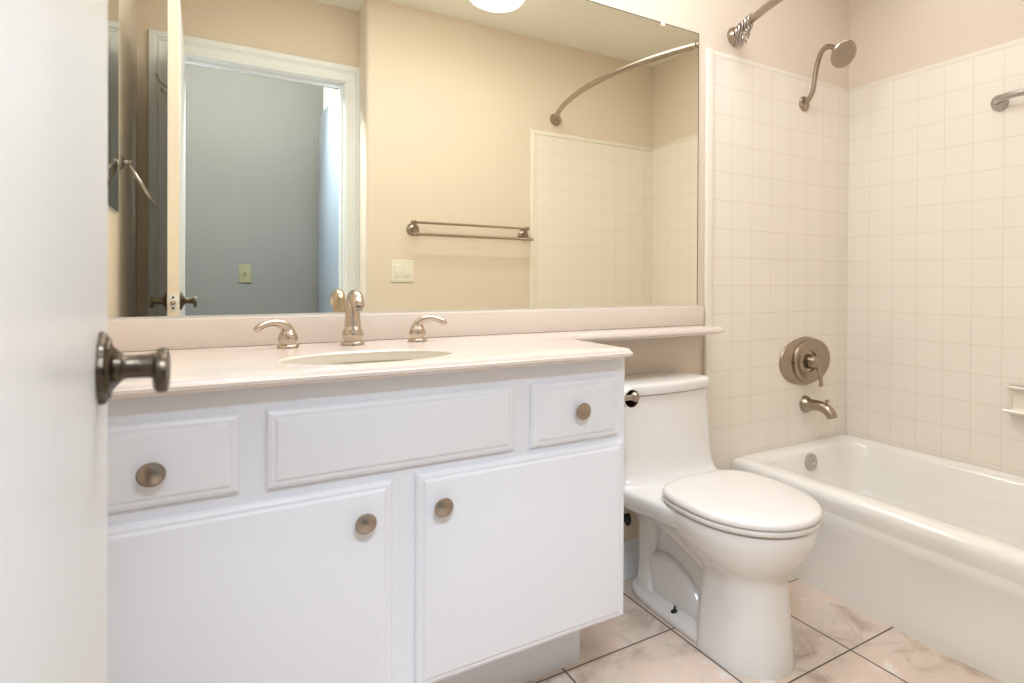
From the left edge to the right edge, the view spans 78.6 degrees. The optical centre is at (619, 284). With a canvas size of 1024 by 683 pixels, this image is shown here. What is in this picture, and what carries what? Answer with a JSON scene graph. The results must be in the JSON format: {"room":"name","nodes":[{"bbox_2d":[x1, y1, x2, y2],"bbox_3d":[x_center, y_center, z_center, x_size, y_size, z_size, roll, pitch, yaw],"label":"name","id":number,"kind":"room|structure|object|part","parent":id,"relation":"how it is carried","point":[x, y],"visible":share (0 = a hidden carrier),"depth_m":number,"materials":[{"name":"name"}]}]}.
{"room":"bathroom","nodes":[
{"label":"bathroom","id":0,"kind":"room"},
{"bbox_2d":[590,0,848,540],"bbox_3d":[-0.099,-0.199,2.090,2.879,2.430,0.118,0,0,-34],"label":"wall","id":1,"kind":"structure","parent":0,"point":[773,173],"depth_m":2.49,"materials":[{"name":"white tile"}]},
{"bbox_2d":[108,0,698,319],"bbox_3d":[-0.444,-0.433,1.799,1.777,1.026,0.011,0,0,-34],"label":"wall mirror","id":2,"kind":"object","parent":1,"relation":"attached to","point":[266,157],"visible":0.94,"depth_m":1.69,"materials":[{"name":"clear glass"}]},
{"bbox_2d":[108,306,703,351],"bbox_3d":[-0.435,0.114,1.806,1.799,0.071,0.018,0,0,-34],"label":"backsplash","id":3,"kind":"structure","parent":1,"relation":"attached to","point":[129,335],"depth_m":1.66,"materials":[{"name":"stone"}]},
{"bbox_2d":[624,513,630,525],"bbox_3d":[-0.013,0.723,2.058,0.106,0.170,0.081,0,0,-34],"label":"shutoff valve","id":4,"kind":"object","parent":1,"relation":"attached to","point":[627,517],"visible":0.3,"depth_m":2.04,"materials":[{"name":"brown metal"}]},
{"bbox_2d":[623,538,638,579],"bbox_3d":[0.025,0.954,2.126,0.691,0.126,0.014,0,0,-34],"label":"baseboard","id":5,"kind":"structure","parent":1,"relation":"attached to","point":[631,547],"depth_m":2.13,"materials":[{"name":"white paint"}]},
{"bbox_2d":[727,0,782,45],"bbox_3d":[0.806,-0.958,1.741,0.210,0.078,1.504,0,0,-34],"label":"shower curtain rod","id":6,"kind":"object","parent":1,"relation":"attached to","point":[770,4],"visible":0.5,"depth_m":2.21,"materials":[{"name":"silver metal"}]},
{"bbox_2d":[741,19,744,41],"bbox_3d":[0.467,-0.952,2.300,0.015,0.077,0.055,1,0,30],"label":"curtain hook","id":7,"kind":"object","parent":6,"relation":"hanging from","point":[743,19],"visible":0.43,"depth_m":2.29,"materials":[{"name":"grey metal"}]},
{"bbox_2d":[744,16,751,38],"bbox_3d":[0.474,-0.951,2.268,0.011,0.080,0.054,1,0,37],"label":"curtain hook","id":8,"kind":"object","parent":6,"relation":"hanging from","point":[746,34],"visible":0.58,"depth_m":2.26,"materials":[{"name":"grey metal"}]},
{"bbox_2d":[747,13,753,36],"bbox_3d":[0.478,-0.950,2.248,0.017,0.080,0.054,1,0,31],"label":"curtain hook","id":9,"kind":"object","parent":6,"relation":"hanging from","point":[750,14],"visible":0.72,"depth_m":2.24,"materials":[{"name":"grey metal"}]},
{"bbox_3d":[0.691,-0.076,2.568,0.835,1.588,0.006,0,0,-34],"label":"panel","id":10,"kind":"part","parent":1,"relation":"part of","materials":[{"name":"tile"}]},
{"bbox_2d":[779,337,829,386],"bbox_3d":[0.742,0.322,2.556,0.311,0.212,0.079,0,0,-34],"label":"tub valve","id":11,"kind":"object","parent":1,"relation":"attached to","point":[805,360],"visible":1,"depth_m":2.52,"materials":[{"name":"silver metal"}]},
{"bbox_3d":[0.824,0.366,2.601,0.060,0.135,0.062,0,0,-34],"label":"lever","id":12,"kind":"part","parent":11,"relation":"part of","materials":[{"name":"silver metal"}]},
{"bbox_2d":[799,395,836,419],"bbox_3d":[0.841,0.518,2.579,0.072,0.082,0.155,0,0,-34],"label":"tub spout","id":13,"kind":"object","parent":1,"relation":"attached to","point":[807,404],"visible":1,"depth_m":2.57,"materials":[{"name":"silver metal"}]},
{"bbox_2d":[799,39,856,111],"bbox_3d":[0.849,-0.863,2.520,0.112,0.250,0.240,0,0,-34],"label":"shower","id":14,"kind":"object","parent":1,"relation":"attached to","point":[843,53],"visible":1,"depth_m":2.47,"materials":[{"name":"silver metal"}]},
{"bbox_3d":[0.837,-0.875,2.550,0.021,0.226,0.177,0,0,-34],"label":"arm","id":15,"kind":"part","parent":14,"relation":"part of","materials":[{"name":"silver metal"}]},
{"bbox_2d":[526,576,1001,682],"bbox_3d":[0.061,1.077,0.534,4.500,0.100,3.000,0,0,-34],"label":"floor","id":16,"kind":"structure","parent":0,"point":[834,641],"depth_m":1.70,"materials":[{"name":"tile"}]},
{"bbox_2d":[107,358,624,682],"bbox_3d":[-0.578,0.597,1.402,1.113,0.841,0.534,0,0,-34],"label":"vanity cabinet","id":17,"kind":"object","parent":16,"relation":"on","point":[464,526],"visible":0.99,"depth_m":1.17,"materials":[{"name":"white paint"}]},
{"bbox_3d":[-0.746,0.302,0.978,0.039,0.039,0.023,0,0,-34],"label":"knob","id":18,"kind":"part","parent":17,"relation":"part of","materials":[{"name":"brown metal"}]},
{"bbox_3d":[-0.753,0.292,0.998,0.232,0.137,0.018,0,0,-34],"label":"drawer","id":19,"kind":"part","parent":17,"relation":"part of","materials":[{"name":"white paint"}]},
{"bbox_3d":[-0.652,0.597,1.069,0.497,0.429,0.018,0,0,-34],"label":"door","id":20,"kind":"part","parent":17,"relation":"part of","materials":[{"name":"white paint"}]},
{"bbox_3d":[-0.480,0.450,1.159,0.039,0.039,0.023,0,0,-34],"label":"knob","id":21,"kind":"part","parent":17,"relation":"part of","materials":[{"name":"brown metal"}]},
{"bbox_2d":[108,325,724,399],"bbox_3d":[-0.292,0.165,1.588,1.794,0.024,0.539,0,0,-34],"label":"countertop","id":22,"kind":"structure","parent":17,"relation":"on","point":[197,370],"depth_m":1.34,"materials":[{"name":"stone"}]},
{"bbox_2d":[253,290,446,348],"bbox_3d":[-0.650,0.082,1.526,0.447,0.138,0.113,0,0,-34],"label":"faucet","id":23,"kind":"object","parent":22,"relation":"on","point":[352,333],"visible":1,"depth_m":1.52,"materials":[{"name":"silver metal"}]},
{"bbox_3d":[-0.808,0.097,1.433,0.028,0.031,0.087,1,0,42],"label":"lever","id":24,"kind":"part","parent":23,"relation":"part of","materials":[{"name":"silver metal"}]},
{"bbox_3d":[-0.787,0.127,1.457,0.047,0.046,0.047,0,0,-34],"label":"handle","id":25,"kind":"part","parent":23,"relation":"part of","materials":[{"name":"silver metal"}]},
{"bbox_3d":[-0.654,0.082,1.519,0.055,0.138,0.105,0,0,-34],"label":"spout","id":26,"kind":"part","parent":23,"relation":"part of","materials":[{"name":"silver metal"}]},
{"bbox_3d":[-0.535,0.127,1.626,0.047,0.046,0.047,0,0,-34],"label":"handle","id":27,"kind":"part","parent":23,"relation":"part of","materials":[{"name":"silver metal"}]},
{"bbox_3d":[-0.505,0.097,1.637,0.087,0.031,0.028,0,0,-20],"label":"lever","id":28,"kind":"part","parent":23,"relation":"part of","materials":[{"name":"silver metal"}]},
{"bbox_2d":[335,360,403,363],"bbox_3d":[-0.533,0.230,1.313,0.376,0.105,0.254,0,0,-34],"label":"sink","id":29,"kind":"object","parent":22,"relation":"in","point":[379,360],"visible":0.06,"depth_m":1.42,"materials":[{"name":"beige ceramic"}]},
{"bbox_3d":[-0.357,0.449,1.242,0.039,0.039,0.023,0,0,-34],"label":"knob","id":30,"kind":"part","parent":17,"relation":"part of","materials":[{"name":"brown metal"}]},
{"bbox_3d":[-0.200,0.598,1.373,0.504,0.433,0.018,0,0,-34],"label":"door","id":31,"kind":"part","parent":17,"relation":"part of","materials":[{"name":"white paint"}]},
{"bbox_3d":[-0.100,0.295,1.437,0.234,0.143,0.018,0,0,-34],"label":"drawer","id":32,"kind":"part","parent":17,"relation":"part of","materials":[{"name":"white paint"}]},
{"bbox_3d":[-0.086,0.293,1.422,0.039,0.039,0.023,0,0,-34],"label":"knob","id":33,"kind":"part","parent":17,"relation":"part of","materials":[{"name":"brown metal"}]},
{"bbox_2d":[624,392,639,401],"bbox_3d":[-0.016,0.292,1.634,0.076,0.040,0.165,0,0,-34],"label":"toilet paper holder","id":34,"kind":"object","parent":17,"relation":"attached to","point":[634,396],"visible":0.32,"depth_m":1.58,"materials":[{"name":"metal"}]},
{"bbox_2d":[624,386,639,408],"bbox_3d":[0.005,0.299,1.650,0.052,0.052,0.100,0,0,-34],"label":"paper roll","id":35,"kind":"object","parent":34,"relation":"on","point":[629,404],"visible":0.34,"depth_m":1.62,"materials":[{"name":"white"}]},
{"bbox_2d":[624,371,822,679],"bbox_3d":[0.271,0.667,1.845,0.410,0.706,0.728,0,0,-34],"label":"toilet","id":36,"kind":"object","parent":16,"relation":"on","point":[719,550],"visible":0.98,"depth_m":1.72,"materials":[{"name":"white ceramic"}]},
{"bbox_3d":[0.122,0.332,2.068,0.388,0.040,0.185,0,0,-34],"label":"tank lid","id":37,"kind":"part","parent":36,"relation":"part of","materials":[{"name":"white ceramic"}]},
{"bbox_3d":[0.136,0.494,2.047,0.406,0.280,0.238,0,0,-34],"label":"tank","id":38,"kind":"part","parent":36,"relation":"part of","materials":[{"name":"white ceramic"}]},
{"bbox_3d":[0.352,0.599,1.730,0.368,0.023,0.450,0,0,-34],"label":"seat lid","id":39,"kind":"part","parent":36,"relation":"part of","materials":[{"name":"white plastic"}]},
{"bbox_2d":[732,434,1023,682],"bbox_3d":[1.146,0.855,1.988,0.721,0.339,1.479,0,0,-34],"label":"bathtub","id":40,"kind":"object","parent":16,"relation":"on","point":[930,547],"visible":0.89,"depth_m":1.93,"materials":[{"name":"white ceramic"}]},
{"bbox_3d":[0.793,0.734,2.538,0.072,0.072,0.017,0,0,-34],"label":"overflow plate","id":41,"kind":"part","parent":40,"relation":"part of","materials":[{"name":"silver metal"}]},
{"bbox_2d":[846,0,1023,476],"bbox_3d":[1.578,-0.189,2.091,0.107,2.430,1.787,0,0,-34],"label":"wall","id":42,"kind":"structure","parent":0,"point":[935,266],"depth_m":2.46,"materials":[{"name":"white tile"}]},
{"bbox_2d":[990,88,1023,110],"bbox_3d":[1.466,-0.667,2.099,0.072,0.060,0.400,0,0,-34],"label":"wall bar","id":43,"kind":"object","parent":42,"relation":"attached to","point":[1000,102],"visible":1,"depth_m":2.21,"materials":[{"name":"grey metal"}]},
{"bbox_2d":[1003,385,1023,416],"bbox_3d":[1.437,0.418,2.152,0.058,0.107,0.162,0,0,-34],"label":"soap dish","id":44,"kind":"object","parent":42,"relation":"attached to","point":[1015,393],"visible":1,"depth_m":2.21,"materials":[{"name":"white ceramic"}]},
{"bbox_3d":[0.131,-0.185,0.074,1.012,2.430,0.120,0,0,-34],"label":"doorway","id":45,"kind":"structure","parent":0,"visible":0},
{"bbox_3d":[0.182,-0.036,0.123,0.872,2.133,0.142,0,0,-34],"label":"door frame","id":46,"kind":"structure","parent":45,"relation":"attached to","visible":0},
{"bbox_2d":[0,0,170,682],"bbox_3d":[-0.320,0.001,0.298,0.140,2.026,0.752,0,0,-34],"label":"door","id":47,"kind":"structure","parent":46,"relation":"attached to","point":[60,365],"depth_m":0.40,"materials":[{"name":"white paint"}]}
]}

